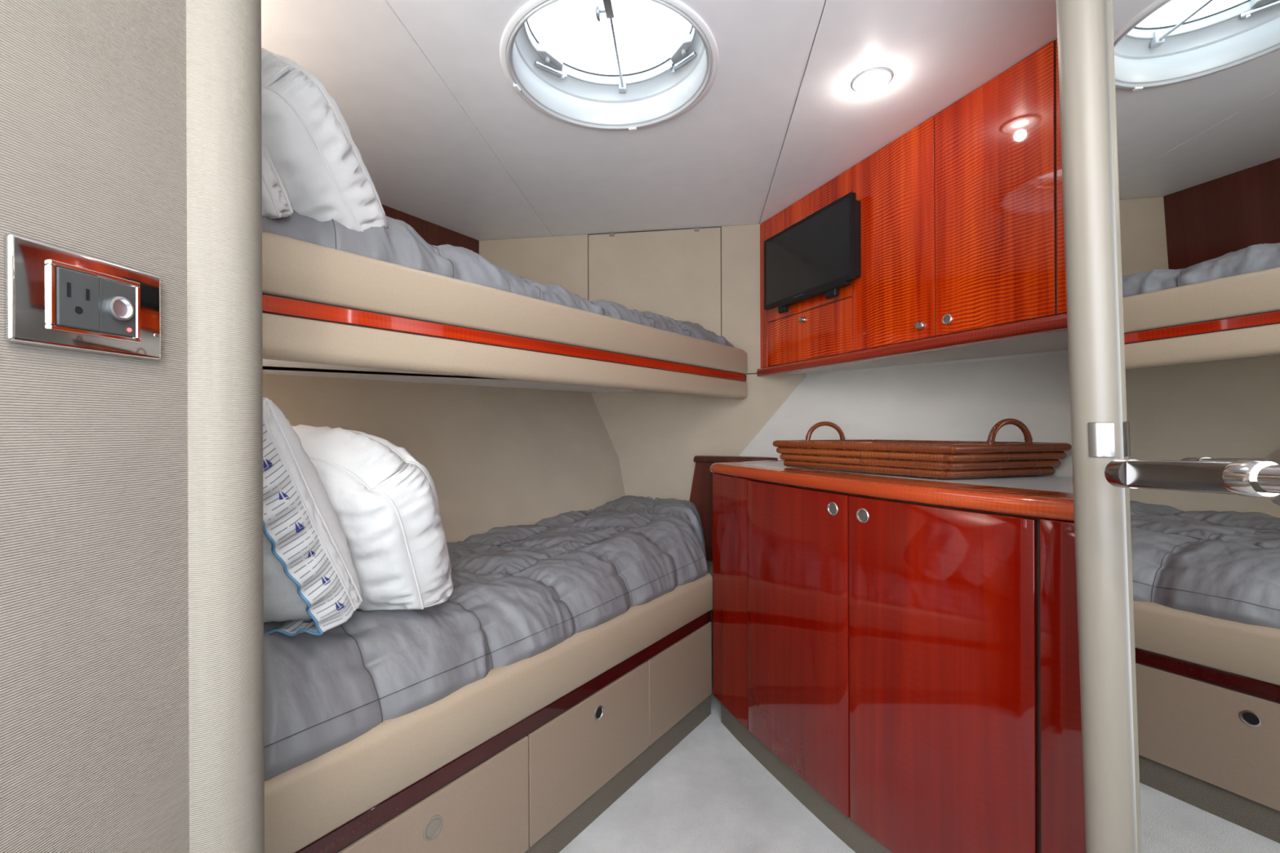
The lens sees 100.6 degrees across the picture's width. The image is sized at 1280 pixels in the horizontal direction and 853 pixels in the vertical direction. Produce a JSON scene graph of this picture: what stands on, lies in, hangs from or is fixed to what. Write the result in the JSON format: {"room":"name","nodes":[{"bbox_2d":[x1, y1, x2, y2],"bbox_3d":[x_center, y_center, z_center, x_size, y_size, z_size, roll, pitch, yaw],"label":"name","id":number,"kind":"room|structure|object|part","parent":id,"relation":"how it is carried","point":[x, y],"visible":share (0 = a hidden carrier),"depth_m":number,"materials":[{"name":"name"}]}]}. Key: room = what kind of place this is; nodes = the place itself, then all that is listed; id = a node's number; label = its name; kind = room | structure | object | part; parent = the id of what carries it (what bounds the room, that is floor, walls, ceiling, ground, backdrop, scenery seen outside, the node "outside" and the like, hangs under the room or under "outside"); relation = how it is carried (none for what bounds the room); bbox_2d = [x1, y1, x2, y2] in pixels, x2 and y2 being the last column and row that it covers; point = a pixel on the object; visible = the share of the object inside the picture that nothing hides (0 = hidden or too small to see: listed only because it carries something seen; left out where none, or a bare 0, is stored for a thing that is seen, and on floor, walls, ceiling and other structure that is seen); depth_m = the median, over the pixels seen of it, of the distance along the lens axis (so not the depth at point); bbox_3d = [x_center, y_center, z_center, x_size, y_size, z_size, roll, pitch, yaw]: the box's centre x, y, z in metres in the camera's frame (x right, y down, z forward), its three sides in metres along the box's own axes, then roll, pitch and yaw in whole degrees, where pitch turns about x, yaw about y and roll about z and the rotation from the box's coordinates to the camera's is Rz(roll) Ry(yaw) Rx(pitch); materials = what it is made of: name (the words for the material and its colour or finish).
{"room":"yacht cabin","nodes":[
{"label":"yacht cabin","id":0,"kind":"room"},
{"bbox_2d":[0,0,189,852],"bbox_3d":[-0.524,0.107,0.062,0.040,1.890,1.030,0,0,4],"label":"wall","id":1,"kind":"structure","parent":0,"point":[95,747],"depth_m":0.46,"materials":[{"name":"fabric"}]},
{"bbox_2d":[3,233,160,359],"bbox_3d":[-0.471,-0.106,0.460,0.014,0.082,0.119,0,0,4],"label":"wall socket","id":2,"kind":"object","parent":1,"relation":"attached to","point":[55,296],"visible":1,"depth_m":0.44,"materials":[{"name":"silver metal"}]},
{"bbox_2d":[54,266,99,331],"bbox_3d":[-0.470,-0.106,0.444,0.004,0.047,0.032,0,0,4],"label":"outlet","id":3,"kind":"object","parent":2,"relation":"attached to","point":[77,289],"depth_m":0.44,"materials":[{"name":"black plastic"}]},
{"bbox_2d":[262,204,625,542],"bbox_3d":[-1.137,0.108,1.610,0.595,1.900,2.638,0,0,45],"label":"wall","id":4,"kind":"structure","parent":0,"point":[493,457],"depth_m":1.87,"materials":[{"name":"beige wood"}]},
{"bbox_3d":[-1.286,-0.499,1.503,0.018,0.670,2.098,0,0,32],"label":"wood panel","id":5,"kind":"part","parent":4,"relation":"part of","materials":[{"name":"brown wood"}]},
{"bbox_3d":[-0.625,0.207,1.803,0.136,0.710,1.615,0,0,45],"label":"panel","id":6,"kind":"part","parent":4,"relation":"part of","materials":[{"name":"beige plastic"}]},
{"bbox_2d":[262,231,747,399],"bbox_3d":[-0.735,-0.208,1.500,1.046,0.202,2.553,0,0,37],"label":"upper berth","id":7,"kind":"object","parent":4,"relation":"attached to","point":[327,312],"visible":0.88,"depth_m":1.13,"materials":[{"name":"beige plastic"}]},
{"bbox_2d":[262,209,734,347],"bbox_3d":[-0.683,-0.367,1.530,0.983,0.171,2.274,0,0,37],"label":"duvet","id":8,"kind":"object","parent":7,"relation":"on","point":[401,244],"visible":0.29,"depth_m":1.13,"materials":[{"name":"grey fabric"}]},
{"bbox_2d":[262,140,293,218],"bbox_3d":[-0.792,-0.452,0.832,0.417,0.241,0.205,0,0,9],"label":"pillow","id":9,"kind":"object","parent":8,"relation":"on","point":[276,203],"visible":0.15,"depth_m":0.85,"materials":[{"name":"white fabric"}]},
{"bbox_2d":[261,47,388,231],"bbox_3d":[-0.737,-0.491,0.949,0.466,0.315,0.317,0,0,8],"label":"pillow","id":10,"kind":"object","parent":8,"relation":"on","point":[306,136],"visible":0.23,"depth_m":0.88,"materials":[{"name":"white fabric"}]},
{"bbox_2d":[479,223,805,675],"bbox_3d":[0.103,0.102,2.278,1.821,1.896,0.043,0,0,9],"label":"wall","id":11,"kind":"structure","parent":0,"point":[708,277],"depth_m":2.26,"materials":[{"name":"beige paint"}]},
{"bbox_3d":[-0.483,-0.527,2.355,0.520,0.619,0.006,0,0,9],"label":"panel","id":12,"kind":"part","parent":11,"relation":"part of","materials":[{"name":"beige plastic"}]},
{"bbox_3d":[0.058,-0.527,2.273,0.569,0.615,0.006,0,0,9],"label":"panel","id":13,"kind":"part","parent":11,"relation":"part of","materials":[{"name":"beige plastic"}]},
{"bbox_3d":[0.122,0.415,2.264,1.736,1.265,0.006,0,0,9],"label":"panel","id":14,"kind":"part","parent":11,"relation":"part of","materials":[{"name":"beige plastic"}]},
{"bbox_2d":[689,455,777,560],"bbox_3d":[0.363,0.335,2.165,0.405,0.428,0.066,0,0,25],"label":"wooden panel","id":15,"kind":"object","parent":11,"relation":"attached to","point":[701,493],"visible":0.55,"depth_m":2.19,"materials":[{"name":"brown wood"}]},
{"bbox_3d":[0.340,0.349,2.167,0.362,0.400,0.030,0,0,22],"label":"panel","id":16,"kind":"part","parent":15,"relation":"part of","materials":[{"name":"brown wood"}]},
{"bbox_3d":[0.387,0.135,2.153,0.348,0.028,0.050,0,0,28],"label":"cap rail","id":17,"kind":"part","parent":15,"relation":"part of","materials":[{"name":"brown wood"}]},
{"bbox_3d":[0.530,-0.531,2.202,0.378,0.619,0.006,0,0,9],"label":"panel","id":18,"kind":"part","parent":11,"relation":"part of","materials":[{"name":"beige plastic"}]},
{"bbox_2d":[261,0,1057,240],"bbox_3d":[-0.103,-0.854,1.075,4.200,0.032,3.050,0,0,0],"label":"ceiling","id":19,"kind":"structure","parent":0,"point":[424,94],"depth_m":1.38,"materials":[{"name":"paint"}]},
{"bbox_3d":[-1.283,-0.838,1.075,1.841,0.006,3.050,0,0,0],"label":"panel","id":20,"kind":"part","parent":19,"relation":"part of","materials":[{"name":"paint"}]},
{"bbox_3d":[-0.047,-0.843,1.075,0.894,0.006,3.142,0,0,5],"label":"panel","id":21,"kind":"part","parent":19,"relation":"part of","materials":[{"name":"paint"}]},
{"bbox_2d":[499,0,719,131],"bbox_3d":[-0.070,-0.897,1.252,0.505,0.138,0.505,0,0,0],"label":"window","id":22,"kind":"structure","parent":19,"relation":"attached to","point":[657,95],"depth_m":1.39,"materials":[{"name":"plastic"}]},
{"bbox_3d":[-0.232,-0.922,1.372,0.011,0.020,0.093,0,0,44],"label":"latch lever","id":23,"kind":"part","parent":22,"relation":"part of","materials":[{"name":"metal"}]},
{"bbox_3d":[-0.085,-0.915,1.171,0.025,0.037,0.036,0,0,0],"label":"clamp knob","id":24,"kind":"part","parent":22,"relation":"part of","materials":[{"name":"metal"}]},
{"bbox_3d":[-0.070,-0.947,1.252,0.450,0.026,0.450,0,0,0],"label":"lid frame","id":25,"kind":"part","parent":22,"relation":"part of","materials":[{"name":"white metal"}]},
{"bbox_3d":[-0.063,-0.919,1.231,0.009,0.015,0.424,0,0,5],"label":"support arm","id":26,"kind":"part","parent":22,"relation":"part of","materials":[{"name":"metal"}]},
{"bbox_3d":[0.109,-0.924,1.345,0.011,0.020,0.093,0,0,-35],"label":"latch lever","id":27,"kind":"part","parent":22,"relation":"part of","materials":[{"name":"metal"}]},
{"bbox_2d":[851,67,893,93],"bbox_3d":[0.562,-0.840,1.289,0.092,0.008,0.092,0,0,0],"label":"recessed light","id":28,"kind":"object","parent":19,"relation":"in","point":[873,79],"visible":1,"depth_m":1.29,"materials":[{"name":"white metal"}]},
{"bbox_3d":[0.562,-0.840,1.289,0.046,0.003,0.046,0,0,0],"label":"bulb","id":29,"kind":"part","parent":28,"relation":"part of","materials":[{"name":"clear glass"}]},
{"bbox_3d":[1.100,-0.846,1.075,1.794,0.008,3.050,0,0,0],"label":"panel","id":30,"kind":"part","parent":19,"relation":"part of","materials":[{"name":"plastic"}]},
{"bbox_2d":[559,675,855,852],"bbox_3d":[-0.096,1.060,1.075,4.200,0.020,3.050,0,0,0],"label":"floor","id":31,"kind":"structure","parent":0,"point":[708,793],"depth_m":1.45,"materials":[{"name":"carpet"}]},
{"bbox_2d":[264,572,712,852],"bbox_3d":[-0.484,0.792,1.325,2.246,0.519,0.729,0,0,-44],"label":"lower berth","id":32,"kind":"object","parent":31,"relation":"on","point":[523,757],"visible":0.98,"depth_m":1.20,"materials":[{"name":"beige plastic"}]},
{"bbox_3d":[-0.399,0.771,1.020,0.007,0.043,0.043,0,0,36],"label":"finger pull","id":33,"kind":"part","parent":32,"relation":"part of","materials":[{"name":"plastic"}]},
{"bbox_3d":[-0.401,0.839,1.030,0.018,0.258,0.473,0,0,36],"label":"drawer","id":34,"kind":"part","parent":32,"relation":"part of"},
{"bbox_2d":[263,495,707,781],"bbox_3d":[-0.445,0.423,1.378,0.697,0.261,2.139,0,0,44],"label":"duvet","id":35,"kind":"object","parent":32,"relation":"on","point":[520,592],"visible":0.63,"depth_m":1.20,"materials":[{"name":"grey fabric"}]},
{"bbox_2d":[262,397,362,635],"bbox_3d":[-0.726,0.149,0.853,0.455,0.396,0.309,0,0,8],"label":"ruffled pillow","id":36,"kind":"object","parent":35,"relation":"on","point":[311,582],"visible":0.31,"depth_m":0.82,"materials":[{"name":"white fabric"}]},
{"bbox_2d":[263,458,273,470],"bbox_3d":[-0.519,0.052,0.740,0.007,0.018,0.015,0,0,26],"label":"print","id":37,"kind":"object","parent":36,"relation":"attached to","point":[268,463],"depth_m":0.74},
{"bbox_2d":[279,491,288,500],"bbox_3d":[-0.515,0.101,0.768,0.006,0.017,0.015,0,0,32],"label":"print","id":38,"kind":"object","parent":36,"relation":"attached to","point":[283,495],"depth_m":0.77},
{"bbox_2d":[295,521,305,533],"bbox_3d":[-0.509,0.150,0.795,0.004,0.017,0.015,0,0,26],"label":"print","id":39,"kind":"object","parent":36,"relation":"attached to","point":[300,526],"depth_m":0.80},
{"bbox_2d":[307,550,315,558],"bbox_3d":[-0.510,0.198,0.824,0.010,0.017,0.015,0,0,20],"label":"print","id":40,"kind":"object","parent":36,"relation":"attached to","point":[311,553],"depth_m":0.82},
{"bbox_2d":[321,576,331,586],"bbox_3d":[-0.503,0.246,0.851,0.003,0.017,0.016,0,0,27],"label":"print","id":41,"kind":"object","parent":36,"relation":"attached to","point":[326,580],"depth_m":0.85},
{"bbox_2d":[335,601,344,610],"bbox_3d":[-0.496,0.295,0.879,0.003,0.016,0.016,0,0,33],"label":"print","id":42,"kind":"object","parent":36,"relation":"attached to","point":[340,606],"depth_m":0.88},
{"bbox_2d":[291,424,453,610],"bbox_3d":[-0.639,0.182,1.074,0.496,0.372,0.310,0,0,0],"label":"pillow","id":43,"kind":"object","parent":35,"relation":"on","point":[384,501],"visible":0.43,"depth_m":0.98,"materials":[{"name":"white fabric"}]},
{"bbox_3d":[-0.120,0.838,1.415,0.018,0.258,0.472,0,0,36],"label":"drawer","id":44,"kind":"part","parent":32,"relation":"part of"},
{"bbox_3d":[-0.111,0.762,1.414,0.007,0.037,0.037,0,0,36],"label":"finger pull","id":45,"kind":"part","parent":32,"relation":"part of","materials":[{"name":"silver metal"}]},
{"bbox_3d":[0.137,0.837,1.767,0.018,0.258,0.391,0,0,36],"label":"panel","id":46,"kind":"part","parent":32,"relation":"part of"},
{"bbox_2d":[712,473,1085,852],"bbox_3d":[0.719,0.606,1.398,0.461,0.882,1.360,0,0,-28],"label":"base cabinet","id":47,"kind":"object","parent":31,"relation":"on","point":[908,672],"visible":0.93,"depth_m":1.18,"materials":[{"name":"brown wood"}]},
{"bbox_3d":[0.433,0.567,1.498,0.022,0.793,0.417,0,0,-24],"label":"door","id":48,"kind":"part","parent":47,"relation":"part of","materials":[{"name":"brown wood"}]},
{"bbox_3d":[0.488,0.208,1.346,0.004,0.035,0.035,0,0,-26],"label":"finger pull","id":49,"kind":"part","parent":47,"relation":"part of","materials":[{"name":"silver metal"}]},
{"bbox_3d":[0.530,0.212,1.264,0.004,0.035,0.035,0,0,-28],"label":"finger pull","id":50,"kind":"part","parent":47,"relation":"part of","materials":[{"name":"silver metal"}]},
{"bbox_2d":[709,459,1074,522],"bbox_3d":[0.784,0.146,1.310,0.559,0.037,1.616,0,0,-37],"label":"countertop","id":51,"kind":"structure","parent":47,"relation":"on","point":[1047,497],"depth_m":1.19,"materials":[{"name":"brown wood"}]},
{"bbox_2d":[773,418,1071,479],"bbox_3d":[0.763,0.054,1.532,0.373,0.147,0.674,0,0,-34],"label":"bamboo tray","id":52,"kind":"object","parent":51,"relation":"on","point":[942,460],"visible":1,"depth_m":1.34,"materials":[{"name":"brown wood"}]},
{"bbox_3d":[0.604,0.055,1.735,0.351,0.023,0.023,0,0,-9],"label":"bamboo rod","id":53,"kind":"part","parent":52,"relation":"part of","materials":[{"name":"brown wood"}]},
{"bbox_3d":[0.605,0.021,1.733,0.139,0.076,0.015,0,0,-9],"label":"handle","id":54,"kind":"part","parent":52,"relation":"part of","materials":[{"name":"brown wood"}]},
{"bbox_3d":[0.585,0.055,1.482,0.317,0.024,0.468,0,0,0],"label":"bamboo rod","id":55,"kind":"part","parent":52,"relation":"part of","materials":[{"name":"brown wood"}]},
{"bbox_3d":[0.591,0.075,1.484,0.308,0.023,0.454,0,0,0],"label":"bamboo rod","id":56,"kind":"part","parent":52,"relation":"part of","materials":[{"name":"brown wood"}]},
{"bbox_3d":[0.596,0.096,1.485,0.299,0.024,0.441,0,0,0],"label":"bamboo rod","id":57,"kind":"part","parent":52,"relation":"part of","materials":[{"name":"brown wood"}]},
{"bbox_3d":[0.602,0.116,1.486,0.290,0.023,0.427,0,0,0],"label":"bamboo rod","id":58,"kind":"part","parent":52,"relation":"part of","materials":[{"name":"brown wood"}]},
{"bbox_3d":[0.931,0.053,1.560,0.023,0.024,0.528,0,0,-38],"label":"bamboo rod","id":59,"kind":"part","parent":52,"relation":"part of","materials":[{"name":"brown wood"}]},
{"bbox_3d":[0.898,0.115,1.327,0.340,0.023,0.110,0,0,0],"label":"bamboo rod","id":60,"kind":"part","parent":52,"relation":"part of","materials":[{"name":"brown wood"}]},
{"bbox_3d":[0.903,0.095,1.320,0.351,0.024,0.112,0,0,0],"label":"bamboo rod","id":61,"kind":"part","parent":52,"relation":"part of","materials":[{"name":"brown wood"}]},
{"bbox_3d":[0.908,0.074,1.314,0.362,0.024,0.115,0,0,0],"label":"bamboo rod","id":62,"kind":"part","parent":52,"relation":"part of","materials":[{"name":"brown wood"}]},
{"bbox_3d":[0.911,0.019,1.308,0.139,0.078,0.015,0,0,-16],"label":"handle","id":63,"kind":"part","parent":52,"relation":"part of","materials":[{"name":"brown wood"}]},
{"bbox_3d":[0.912,0.053,1.307,0.383,0.024,0.023,0,0,-16],"label":"bamboo rod","id":64,"kind":"part","parent":52,"relation":"part of","materials":[{"name":"brown wood"}]},
{"bbox_3d":[0.619,0.566,1.135,0.023,0.793,0.395,0,0,-31],"label":"door","id":65,"kind":"part","parent":47,"relation":"part of","materials":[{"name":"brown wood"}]},
{"bbox_2d":[738,350,1072,477],"bbox_3d":[1.249,0.095,1.326,0.222,1.891,2.562,0,0,-39],"label":"wall","id":66,"kind":"structure","parent":0,"point":[956,400],"depth_m":1.72,"materials":[{"name":"grey plastic"}]},
{"bbox_2d":[756,38,1068,376],"bbox_3d":[0.949,-0.524,1.662,0.492,0.631,1.346,0,0,-21],"label":"upper cabinet","id":67,"kind":"object","parent":66,"relation":"attached to","point":[962,233],"visible":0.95,"depth_m":1.39,"materials":[{"name":"red wood"}]},
{"bbox_3d":[0.591,-0.389,1.937,0.018,0.023,0.023,0,0,-21],"label":"knob","id":68,"kind":"part","parent":67,"relation":"part of","materials":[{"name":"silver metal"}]},
{"bbox_3d":[0.608,-0.630,1.940,0.018,0.416,0.469,0,0,-21],"label":"tv panel","id":69,"kind":"part","parent":67,"relation":"part of","materials":[{"name":"brown wood"}]},
{"bbox_3d":[0.609,-0.331,1.940,0.018,0.176,0.469,0,0,-21],"label":"flap door","id":70,"kind":"part","parent":67,"relation":"part of","materials":[{"name":"brown wood"}]},
{"bbox_2d":[764,191,861,313],"bbox_3d":[0.595,-0.580,1.886,0.044,0.306,0.474,0,0,-21],"label":"television","id":71,"kind":"object","parent":67,"relation":"attached to","point":[820,254],"visible":1,"depth_m":1.82,"materials":[{"name":"black plastic"}]},
{"bbox_3d":[0.747,-0.541,1.577,0.018,0.596,0.302,0,0,-21],"label":"door","id":72,"kind":"part","parent":67,"relation":"part of","materials":[{"name":"brown wood"}]},
{"bbox_3d":[0.770,-0.279,1.468,0.018,0.023,0.023,0,0,-21],"label":"knob","id":73,"kind":"part","parent":67,"relation":"part of","materials":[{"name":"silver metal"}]},
{"bbox_3d":[0.805,-0.281,1.394,0.005,0.027,0.027,0,0,-21],"label":"knob","id":74,"kind":"part","parent":67,"relation":"part of","materials":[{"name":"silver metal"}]},
{"bbox_3d":[0.855,-0.542,1.295,0.018,0.596,0.295,0,0,-21],"label":"door","id":75,"kind":"part","parent":67,"relation":"part of","materials":[{"name":"brown wood"}]},
{"bbox_3d":[-1.289,0.110,0.703,1.621,1.890,0.257,0,0,0],"label":"wall","id":76,"kind":"structure","parent":0,"visible":0},
{"bbox_2d":[186,0,264,852],"bbox_3d":[-0.479,0.107,0.597,0.090,1.890,0.090,0,0,0],"label":"trim","id":77,"kind":"structure","parent":76,"relation":"attached to","point":[224,130],"depth_m":0.57,"materials":[{"name":"paint"}]},
{"bbox_3d":[1.160,0.103,0.649,1.146,1.885,0.158,0,0,0],"label":"wall partition","id":78,"kind":"structure","parent":0,"visible":0},
{"bbox_2d":[1056,0,1137,852],"bbox_3d":[0.611,0.103,0.703,0.116,1.950,0.058,0,0,0],"label":"trim","id":79,"kind":"structure","parent":78,"relation":"attached to","point":[1082,25],"depth_m":0.68,"materials":[{"name":"plastic"}]},
{"bbox_3d":[0.592,0.017,0.681,0.027,0.045,0.005,0,0,35],"label":"keeper plate","id":80,"kind":"part","parent":79,"relation":"part of","materials":[{"name":"metal"}]},
{"bbox_2d":[1104,0,1279,852],"bbox_3d":[0.576,0.098,0.192,0.125,1.860,0.953,0,0,5],"label":"door","id":81,"kind":"structure","parent":78,"relation":"in","point":[1195,84],"depth_m":0.56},
{"bbox_3d":[0.564,0.055,0.616,0.033,0.034,0.024,0,0,5],"label":"lever","id":82,"kind":"part","parent":81,"relation":"part of","materials":[{"name":"metal"}]}
]}

